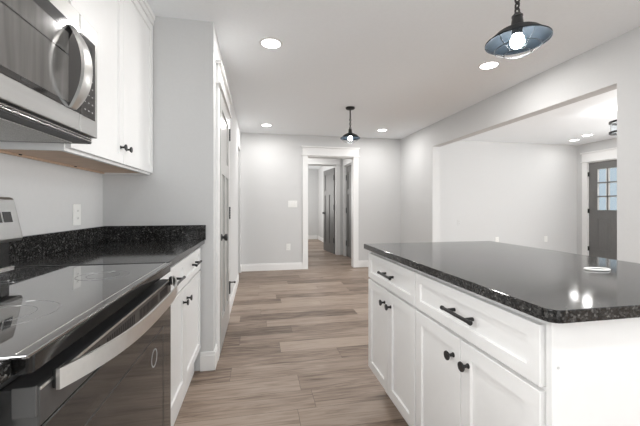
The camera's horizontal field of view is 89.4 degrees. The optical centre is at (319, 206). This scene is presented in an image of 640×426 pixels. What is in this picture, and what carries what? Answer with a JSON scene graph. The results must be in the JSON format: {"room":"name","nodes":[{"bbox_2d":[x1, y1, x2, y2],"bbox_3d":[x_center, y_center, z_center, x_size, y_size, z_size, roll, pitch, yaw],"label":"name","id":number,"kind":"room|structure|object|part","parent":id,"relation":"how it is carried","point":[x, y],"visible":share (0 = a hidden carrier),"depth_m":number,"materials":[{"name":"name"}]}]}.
{"room":"kitchen","nodes":[
{"label":"kitchen","id":0,"kind":"room"},
{"bbox_2d":[0,153,102,235],"bbox_3d":[-1.082,-0.073,-0.058,0.120,2.440,4.690,0,0,-11],"label":"wall","id":1,"kind":"structure","parent":0,"point":[44,194],"depth_m":1.59,"materials":[{"name":"paint"}]},
{"bbox_2d":[9,226,104,262],"bbox_3d":[-1.335,0.181,1.661,0.020,0.102,0.975,0,0,-11],"label":"backsplash","id":2,"kind":"structure","parent":1,"relation":"attached to","point":[30,246],"depth_m":1.58,"materials":[{"name":"black stone"}]},
{"bbox_2d":[73,204,80,225],"bbox_3d":[-1.375,0.049,1.831,0.008,0.120,0.076,0,0,-11],"label":"wall outlet","id":3,"kind":"object","parent":1,"relation":"attached to","point":[76,207],"visible":1,"depth_m":1.82,"materials":[{"name":"white plastic"}]},
{"bbox_2d":[0,0,154,174],"bbox_3d":[-1.177,-0.751,1.684,0.337,1.080,0.984,0,0,-11],"label":"upper cabinet","id":4,"kind":"object","parent":1,"relation":"attached to","point":[123,145],"visible":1,"depth_m":1.67,"materials":[{"name":"paint"}]},
{"bbox_3d":[-1.335,-0.217,1.654,0.014,0.008,0.951,0,0,-11],"label":"hanging rail","id":5,"kind":"part","parent":4,"relation":"part of","materials":[{"name":"brown wood"}]},
{"bbox_3d":[-1.211,-0.227,1.678,0.267,0.012,0.951,0,0,-11],"label":"panel","id":6,"kind":"part","parent":4,"relation":"part of","materials":[{"name":"brown wood"}]},
{"bbox_3d":[-1.004,-0.720,1.469,0.020,0.993,0.484,0,0,-11],"label":"door","id":7,"kind":"part","parent":4,"relation":"part of","materials":[{"name":"paint"}]},
{"bbox_3d":[-1.095,-0.720,1.948,0.020,0.993,0.484,0,0,-11],"label":"door","id":8,"kind":"part","parent":4,"relation":"part of","materials":[{"name":"paint"}]},
{"bbox_3d":[-1.043,-1.256,1.710,0.034,0.071,0.984,0,0,-11],"label":"crown","id":9,"kind":"part","parent":4,"relation":"part of","materials":[{"name":"paint"}]},
{"bbox_3d":[-1.010,-0.978,0.802,0.337,0.626,0.805,0,0,-11],"label":"upper cabinet","id":10,"kind":"object","parent":1,"relation":"attached to","visible":0},
{"bbox_2d":[0,0,96,143],"bbox_3d":[-0.945,-0.445,0.809,0.468,0.434,0.778,0,0,-11],"label":"microwave","id":11,"kind":"object","parent":10,"relation":"attached to","point":[48,50],"visible":1,"depth_m":0.95,"materials":[{"name":"grey metal"}]},
{"bbox_3d":[-0.763,-0.456,0.791,0.008,0.282,0.635,0,0,-11],"label":"glass","id":12,"kind":"part","parent":11,"relation":"part of","materials":[{"name":"black glass"}]},
{"bbox_3d":[-0.782,-0.450,1.055,0.056,0.266,0.052,0,0,-11],"label":"handle","id":13,"kind":"part","parent":11,"relation":"part of","materials":[{"name":"metal"}]},
{"bbox_3d":[-0.852,-0.457,1.161,0.041,0.404,0.121,0,0,-11],"label":"control panel","id":14,"kind":"part","parent":11,"relation":"part of","materials":[{"name":"metal"}]},
{"bbox_2d":[103,16,196,370],"bbox_3d":[-1.157,-0.073,2.249,0.592,2.440,0.110,0,0,-11],"label":"wall","id":15,"kind":"structure","parent":0,"point":[168,195],"depth_m":2.21,"materials":[{"name":"paint"}]},
{"bbox_2d":[105,225,205,240],"bbox_3d":[-1.104,0.181,2.191,0.629,0.102,0.020,0,0,-11],"label":"backsplash","id":16,"kind":"structure","parent":15,"relation":"attached to","point":[150,232],"depth_m":2.18,"materials":[{"name":"black stone"}]},
{"bbox_2d":[197,20,240,370],"bbox_3d":[-1.125,-0.073,3.965,0.110,2.440,3.470,0,0,-11],"label":"wall","id":17,"kind":"structure","parent":0,"point":[208,48],"depth_m":2.27,"materials":[{"name":"paint"}]},
{"bbox_2d":[200,344,217,370],"bbox_3d":[-0.795,1.082,2.318,0.102,0.130,0.139,0,0,-11],"label":"baseboard","id":18,"kind":"structure","parent":17,"relation":"attached to","point":[207,359],"depth_m":2.25,"materials":[{"name":"paint"}]},
{"bbox_2d":[215,60,231,360],"bbox_3d":[-0.893,0.035,2.855,0.154,2.224,0.992,0,0,-11],"label":"door frame","id":19,"kind":"structure","parent":17,"relation":"attached to","point":[221,81],"depth_m":2.40,"materials":[{"name":"paint"}]},
{"bbox_2d":[220,89,235,352],"bbox_3d":[-0.834,0.117,2.876,0.140,2.035,0.786,0,0,-6],"label":"door","id":20,"kind":"structure","parent":17,"relation":"in","point":[225,134],"depth_m":2.81,"materials":[{"name":"grey paint"}]},
{"bbox_3d":[-0.796,0.247,2.551,0.135,0.057,0.057,0,0,-11],"label":"knob","id":21,"kind":"part","parent":20,"relation":"part of","materials":[{"name":"black metal"}]},
{"bbox_2d":[230,273,238,312],"bbox_3d":[-1.095,1.084,4.137,0.014,0.125,1.643,0,0,-11],"label":"baseboard","id":22,"kind":"structure","parent":17,"relation":"attached to","point":[232,297],"depth_m":4.03,"materials":[{"name":"paint"}]},
{"bbox_2d":[174,239,408,425],"bbox_3d":[1.417,1.172,4.874,9.000,0.050,13.750,0,0,-11],"label":"floor","id":23,"kind":"structure","parent":0,"point":[294,352],"depth_m":2.42,"materials":[{"name":"wood"}]},
{"bbox_2d":[0,197,176,425],"bbox_3d":[-0.805,0.557,0.845,0.722,1.180,0.832,0,0,-11],"label":"range","id":24,"kind":"object","parent":23,"relation":"on","point":[85,344],"visible":1,"depth_m":0.77,"materials":[{"name":"black glass"}]},
{"bbox_3d":[-1.057,0.223,0.802,0.010,0.006,0.791,0,0,-11],"label":"riser trim","id":25,"kind":"part","parent":24,"relation":"part of","materials":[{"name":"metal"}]},
{"bbox_3d":[-0.455,0.295,0.563,0.006,0.032,0.024,0,0,-11],"label":"handle mount","id":26,"kind":"part","parent":24,"relation":"part of","materials":[{"name":"silver metal"}]},
{"bbox_3d":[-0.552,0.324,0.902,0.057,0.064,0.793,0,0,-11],"label":"door","id":27,"kind":"part","parent":24,"relation":"part of","materials":[{"name":"black glass"}]},
{"bbox_2d":[0,262,171,375],"bbox_3d":[-0.836,0.242,0.839,0.640,0.036,0.832,0,0,-11],"label":"cooktop","id":28,"kind":"object","parent":24,"relation":"in","point":[46,309],"depth_m":0.77,"materials":[{"name":"glass"}]},
{"bbox_3d":[-0.524,0.294,0.907,0.004,0.005,0.787,0,0,-11],"label":"trim","id":29,"kind":"part","parent":24,"relation":"part of","materials":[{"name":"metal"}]},
{"bbox_3d":[-0.552,0.649,0.902,0.057,0.585,0.793,0,0,-11],"label":"oven door","id":30,"kind":"part","parent":24,"relation":"part of","materials":[{"name":"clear glass"}]},
{"bbox_3d":[-0.487,0.295,0.926,0.066,0.036,0.754,0,0,-11],"label":"handle","id":31,"kind":"part","parent":24,"relation":"part of","materials":[{"name":"metal"}]},
{"bbox_2d":[161,247,201,425],"bbox_3d":[-1.021,0.706,1.716,0.652,0.882,0.952,0,0,-11],"label":"base cabinet","id":32,"kind":"object","parent":23,"relation":"on","point":[185,309],"visible":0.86,"depth_m":1.75,"materials":[{"name":"paint"}]},
{"bbox_2d":[9,225,205,266],"bbox_3d":[-1.025,0.197,1.720,0.650,0.132,0.975,0,0,-11],"label":"countertop","id":33,"kind":"structure","parent":32,"relation":"on","point":[150,243],"depth_m":1.72,"materials":[{"name":"black stone"}]},
{"bbox_3d":[-0.703,0.359,1.532,0.020,0.148,0.463,0,0,-11],"label":"drawer","id":34,"kind":"part","parent":32,"relation":"part of","materials":[{"name":"paint"}]},
{"bbox_3d":[-0.703,0.712,1.532,0.020,0.534,0.463,0,0,-11],"label":"door","id":35,"kind":"part","parent":32,"relation":"part of","materials":[{"name":"paint"}]},
{"bbox_3d":[-0.674,0.355,1.535,0.038,0.015,0.157,0,0,-11],"label":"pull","id":36,"kind":"part","parent":32,"relation":"part of","materials":[{"name":"black metal"}]},
{"bbox_3d":[-0.791,0.712,1.998,0.020,0.534,0.472,0,0,-11],"label":"door","id":37,"kind":"part","parent":32,"relation":"part of","materials":[{"name":"paint"}]},
{"bbox_3d":[-0.791,0.359,1.998,0.020,0.148,0.472,0,0,-11],"label":"drawer","id":38,"kind":"part","parent":32,"relation":"part of","materials":[{"name":"paint"}]},
{"bbox_3d":[-0.763,0.355,2.003,0.038,0.015,0.157,0,0,-11],"label":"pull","id":39,"kind":"part","parent":32,"relation":"part of","materials":[{"name":"black metal"}]},
{"bbox_2d":[368,252,418,425],"bbox_3d":[0.628,0.706,1.742,0.638,0.882,0.608,0,0,-11],"label":"base cabinet","id":40,"kind":"object","parent":23,"relation":"on","point":[392,308],"visible":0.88,"depth_m":1.62,"materials":[{"name":"paint"}]},
{"bbox_3d":[0.334,0.712,1.834,0.020,0.534,0.300,0,0,-11],"label":"door","id":41,"kind":"part","parent":40,"relation":"part of","materials":[{"name":"paint"}]},
{"bbox_3d":[0.339,0.355,1.657,0.038,0.015,0.157,0,0,-11],"label":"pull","id":42,"kind":"part","parent":40,"relation":"part of","materials":[{"name":"black metal"}]},
{"bbox_3d":[0.361,0.359,1.690,0.020,0.148,0.594,0,0,-11],"label":"drawer","id":43,"kind":"part","parent":40,"relation":"part of","materials":[{"name":"paint"}]},
{"bbox_3d":[0.390,0.712,1.540,0.020,0.534,0.290,0,0,-11],"label":"door","id":44,"kind":"part","parent":40,"relation":"part of","materials":[{"name":"paint"}]},
{"bbox_2d":[416,271,639,425],"bbox_3d":[0.757,0.705,1.125,0.662,0.883,0.651,0,0,-11],"label":"base cabinet","id":45,"kind":"object","parent":23,"relation":"on","point":[481,361],"depth_m":0.86,"materials":[{"name":"paint"}]},
{"bbox_3d":[0.448,0.712,1.234,0.020,0.534,0.312,0,0,-11],"label":"door","id":46,"kind":"part","parent":45,"relation":"part of","materials":[{"name":"paint"}]},
{"bbox_3d":[0.446,0.513,1.113,0.029,0.032,0.032,0,0,-11],"label":"knob","id":47,"kind":"part","parent":45,"relation":"part of","materials":[{"name":"black metal"}]},
{"bbox_3d":[0.452,0.355,1.058,0.038,0.015,0.157,0,0,-11],"label":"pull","id":48,"kind":"part","parent":45,"relation":"part of","materials":[{"name":"black metal"}]},
{"bbox_3d":[0.461,0.513,1.034,0.029,0.032,0.032,0,0,-11],"label":"knob","id":49,"kind":"part","parent":45,"relation":"part of","materials":[{"name":"black metal"}]},
{"bbox_2d":[364,241,639,323],"bbox_3d":[0.827,0.247,1.442,0.882,0.030,1.311,0,0,-11],"label":"countertop","id":50,"kind":"structure","parent":45,"relation":"on","point":[551,286],"depth_m":1.08,"materials":[{"name":"black stone"}]},
{"bbox_2d":[583,267,610,270],"bbox_3d":[1.010,0.229,1.179,0.085,0.007,0.054,0,0,-11],"label":"ring","id":51,"kind":"object","parent":50,"relation":"on","point":[584,268],"visible":1,"depth_m":1.17,"materials":[{"name":"white plastic"}]},
{"bbox_3d":[0.506,0.712,0.926,0.020,0.534,0.308,0,0,-11],"label":"door","id":52,"kind":"part","parent":45,"relation":"part of","materials":[{"name":"paint"}]},
{"bbox_3d":[0.841,0.705,0.818,0.613,0.883,0.017,0,0,-11],"label":"island end panel","id":53,"kind":"part","parent":45,"relation":"part of","materials":[{"name":"white wood"}]},
{"bbox_3d":[-0.694,0.706,-0.009,0.653,0.882,0.902,0,0,-11],"label":"base cabinet","id":54,"kind":"object","parent":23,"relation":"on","visible":0},
{"bbox_2d":[0,360,10,384],"bbox_3d":[-0.701,0.197,-0.014,0.642,0.132,0.914,0,0,-11],"label":"countertop","id":55,"kind":"structure","parent":54,"relation":"on","point":[5,366],"depth_m":0.48,"materials":[{"name":"black stone"}]},
{"bbox_2d":[308,169,317,238],"bbox_3d":[-1.269,-0.073,11.118,2.650,2.440,0.120,0,0,-11],"label":"wall","id":56,"kind":"structure","parent":0,"point":[312,173],"depth_m":11.26,"materials":[{"name":"paint"}]},
{"bbox_2d":[308,235,316,238],"bbox_3d":[-0.873,1.082,11.125,1.590,0.130,0.014,0,0,-11],"label":"baseboard","id":57,"kind":"structure","parent":56,"relation":"attached to","point":[309,236],"depth_m":11.23,"materials":[{"name":"paint"}]},
{"bbox_2d":[241,133,400,263],"bbox_3d":[-0.501,-0.073,5.915,4.420,2.440,0.130,0,0,-11],"label":"wall","id":58,"kind":"structure","parent":0,"point":[271,164],"depth_m":5.85,"materials":[{"name":"paint"}]},
{"bbox_2d":[241,262,302,271],"bbox_3d":[-0.851,1.084,5.776,1.104,0.125,0.014,0,0,-11],"label":"baseboard","id":59,"kind":"structure","parent":58,"relation":"attached to","point":[269,266],"depth_m":5.77,"materials":[{"name":"paint"}]},
{"bbox_2d":[288,201,296,206],"bbox_3d":[-0.496,-0.039,5.846,0.165,0.118,0.009,0,0,-11],"label":"switch plate","id":60,"kind":"object","parent":58,"relation":"attached to","point":[290,203],"visible":1,"depth_m":5.84,"materials":[{"name":"white plastic"}]},
{"bbox_2d":[301,146,359,268],"bbox_3d":[0.193,0.027,6.025,1.100,2.239,0.174,0,0,-11],"label":"door frame","id":61,"kind":"structure","parent":58,"relation":"attached to","point":[351,153],"depth_m":6.01,"materials":[{"name":"paint"}]},
{"bbox_2d":[359,260,367,266],"bbox_3d":[1.135,1.084,6.152,0.858,0.125,0.014,0,0,-11],"label":"baseboard","id":62,"kind":"structure","parent":58,"relation":"attached to","point":[362,263],"depth_m":6.09,"materials":[{"name":"paint"}]},
{"bbox_2d":[308,159,342,254],"bbox_3d":[-0.151,-0.073,7.559,1.620,2.440,0.110,0,0,-11],"label":"wall","id":63,"kind":"structure","parent":0,"point":[341,160],"depth_m":7.63,"materials":[{"name":"paint"}]},
{"bbox_2d":[308,158,340,254],"bbox_3d":[-0.016,0.005,7.562,1.030,2.284,0.154,0,0,-11],"label":"door frame","id":64,"kind":"structure","parent":63,"relation":"attached to","point":[335,162],"depth_m":7.59,"materials":[{"name":"paint"}]},
{"bbox_2d":[322,168,334,253],"bbox_3d":[0.231,0.110,8.078,0.135,2.050,0.814,0,0,-18],"label":"door","id":65,"kind":"structure","parent":63,"relation":"in","point":[328,212],"depth_m":8.05,"materials":[{"name":"grey paint"}]},
{"bbox_2d":[318,166,334,237],"bbox_3d":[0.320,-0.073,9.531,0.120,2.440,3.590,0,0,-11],"label":"door frame","id":66,"kind":"structure","parent":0,"point":[323,168],"depth_m":10.81,"materials":[{"name":"paint"}]},
{"bbox_2d":[147,0,639,168],"bbox_3d":[1.417,-1.318,4.874,9.000,0.050,13.750,0,0,-11],"label":"ceiling","id":67,"kind":"structure","parent":0,"point":[405,67],"depth_m":2.87,"materials":[{"name":"paint"}]},
{"bbox_2d":[261,123,271,126],"bbox_3d":[-0.851,-1.289,5.141,0.184,0.008,0.184,0,0,-11],"label":"recessed light","id":68,"kind":"object","parent":67,"relation":"in","point":[264,124],"visible":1,"depth_m":5.13,"materials":[{"name":"paint"}]},
{"bbox_2d":[259,37,282,48],"bbox_3d":[-0.388,-1.289,2.562,0.184,0.008,0.184,0,0,-11],"label":"recessed light","id":69,"kind":"object","parent":67,"relation":"in","point":[267,42],"visible":1,"depth_m":2.56,"materials":[{"name":"paint"}]},
{"bbox_2d":[340,106,359,141],"bbox_3d":[0.396,-1.064,4.236,0.260,0.460,0.260,0,0,-11],"label":"pendant light","id":70,"kind":"object","parent":67,"relation":"hanging from","point":[349,136],"visible":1,"depth_m":4.21,"materials":[{"name":"metal"}]},
{"bbox_3d":[0.396,-0.925,4.236,0.260,0.076,0.260,0,0,-11],"label":"lamp shade","id":71,"kind":"part","parent":70,"relation":"part of","materials":[{"name":"metal"}]},
{"bbox_2d":[478,60,500,69],"bbox_3d":[1.549,-1.289,2.960,0.184,0.008,0.184,0,0,-11],"label":"recessed light","id":72,"kind":"object","parent":67,"relation":"in","point":[489,64],"visible":1,"depth_m":2.96,"materials":[{"name":"paint"}]},
{"bbox_2d":[485,0,552,58],"bbox_3d":[0.884,-0.988,1.448,0.260,0.612,0.260,0,0,-11],"label":"pendant light","id":73,"kind":"object","parent":67,"relation":"hanging from","point":[520,36],"visible":1,"depth_m":1.45,"materials":[{"name":"metal"}]},
{"bbox_3d":[0.884,-0.925,1.448,0.022,0.147,0.022,0,0,34],"label":"chain","id":74,"kind":"part","parent":73,"relation":"part of","materials":[{"name":"metal"}]},
{"bbox_2d":[511,12,523,35],"bbox_3d":[0.884,-0.815,1.448,0.060,0.096,0.060,0,0,-11],"label":"socket","id":75,"kind":"object","parent":73,"relation":"attached to","point":[517,17],"depth_m":1.43,"materials":[{"name":"metal"}]},
{"bbox_3d":[0.884,-0.737,1.448,0.058,0.060,0.058,0,0,-11],"label":"bulb","id":76,"kind":"part","parent":73,"relation":"part of","materials":[{"name":"white glass"}]},
{"bbox_3d":[0.884,-0.773,1.448,0.260,0.076,0.260,0,0,-11],"label":"lamp shade","id":77,"kind":"part","parent":73,"relation":"part of","materials":[{"name":"metal"}]},
{"bbox_2d":[609,119,616,135],"bbox_3d":[3.977,-1.123,4.174,0.372,0.340,0.372,0,0,-11],"label":"ceiling fixture","id":78,"kind":"object","parent":67,"relation":"attached to","point":[613,124],"visible":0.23,"depth_m":4.21,"materials":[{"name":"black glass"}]},
{"bbox_2d":[440,140,576,253],"bbox_3d":[3.641,-0.073,6.590,3.970,2.440,0.120,0,0,-11],"label":"wall","id":79,"kind":"structure","parent":0,"point":[521,194],"depth_m":6.57,"materials":[{"name":"paint"}]},
{"bbox_2d":[401,26,639,262],"bbox_3d":[2.368,-0.073,2.301,0.130,2.440,8.040,0,0,-11],"label":"wall","id":80,"kind":"structure","parent":0,"point":[614,64],"depth_m":2.99,"materials":[{"name":"paint"}]},
{"bbox_2d":[577,138,616,254],"bbox_3d":[6.273,-0.073,2.989,0.140,2.440,7.936,0,0,-11],"label":"wall","id":81,"kind":"structure","parent":0,"point":[610,143],"depth_m":6.80,"materials":[{"name":"paint"}]},
{"bbox_2d":[580,147,616,255],"bbox_3d":[5.641,0.020,6.207,0.184,2.254,1.175,0,0,-11],"label":"door frame","id":82,"kind":"structure","parent":81,"relation":"attached to","point":[609,154],"depth_m":6.65,"materials":[{"name":"paint"}]},
{"bbox_2d":[588,160,616,259],"bbox_3d":[5.642,0.124,6.220,0.144,2.045,0.939,0,0,-11],"label":"door","id":83,"kind":"structure","parent":81,"relation":"in","point":[602,210],"depth_m":6.39,"materials":[{"name":"grey paint"}]},
{"bbox_3d":[5.606,-0.612,6.404,0.005,0.263,0.185,0,0,-11],"label":"pane","id":84,"kind":"part","parent":83,"relation":"part of","materials":[{"name":"clear glass"}]},
{"bbox_3d":[5.606,-0.333,6.404,0.005,0.253,0.185,0,0,-11],"label":"pane","id":85,"kind":"part","parent":83,"relation":"part of","materials":[{"name":"clear glass"}]},
{"bbox_3d":[5.606,-0.055,6.404,0.005,0.263,0.185,0,0,-11],"label":"pane","id":86,"kind":"part","parent":83,"relation":"part of","materials":[{"name":"clear glass"}]},
{"bbox_3d":[5.589,0.557,6.370,0.008,0.650,0.245,0,0,-11],"label":"raised panel","id":87,"kind":"part","parent":83,"relation":"part of","materials":[{"name":"grey paint"}]},
{"bbox_3d":[5.644,-0.612,6.208,0.005,0.263,0.175,0,0,-11],"label":"pane","id":88,"kind":"part","parent":83,"relation":"part of","materials":[{"name":"clear glass"}]},
{"bbox_3d":[5.644,-0.333,6.208,0.005,0.253,0.175,0,0,-11],"label":"pane","id":89,"kind":"part","parent":83,"relation":"part of","materials":[{"name":"clear glass"}]},
{"bbox_3d":[5.644,-0.055,6.208,0.005,0.263,0.175,0,0,-11],"label":"pane","id":90,"kind":"part","parent":83,"relation":"part of","materials":[{"name":"clear glass"}]},
{"bbox_3d":[5.652,0.557,6.036,0.008,0.650,0.245,0,0,-11],"label":"raised panel","id":91,"kind":"part","parent":83,"relation":"part of","materials":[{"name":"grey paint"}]},
{"bbox_3d":[0.729,-0.073,6.942,0.120,2.440,1.430,0,0,-11],"label":"wall","id":92,"kind":"structure","parent":0,"visible":0},
{"bbox_2d":[342,159,350,255],"bbox_3d":[0.685,0.027,7.061,0.164,2.239,0.974,0,0,-11],"label":"door frame","id":93,"kind":"structure","parent":92,"relation":"attached to","point":[346,162],"depth_m":7.43,"materials":[{"name":"paint"}]},
{"bbox_2d":[346,165,350,257],"bbox_3d":[0.692,0.115,7.075,0.135,2.040,0.774,0,0,-11],"label":"door","id":94,"kind":"structure","parent":92,"relation":"in","point":[348,168],"depth_m":7.30,"materials":[{"name":"grey paint"}]}
]}

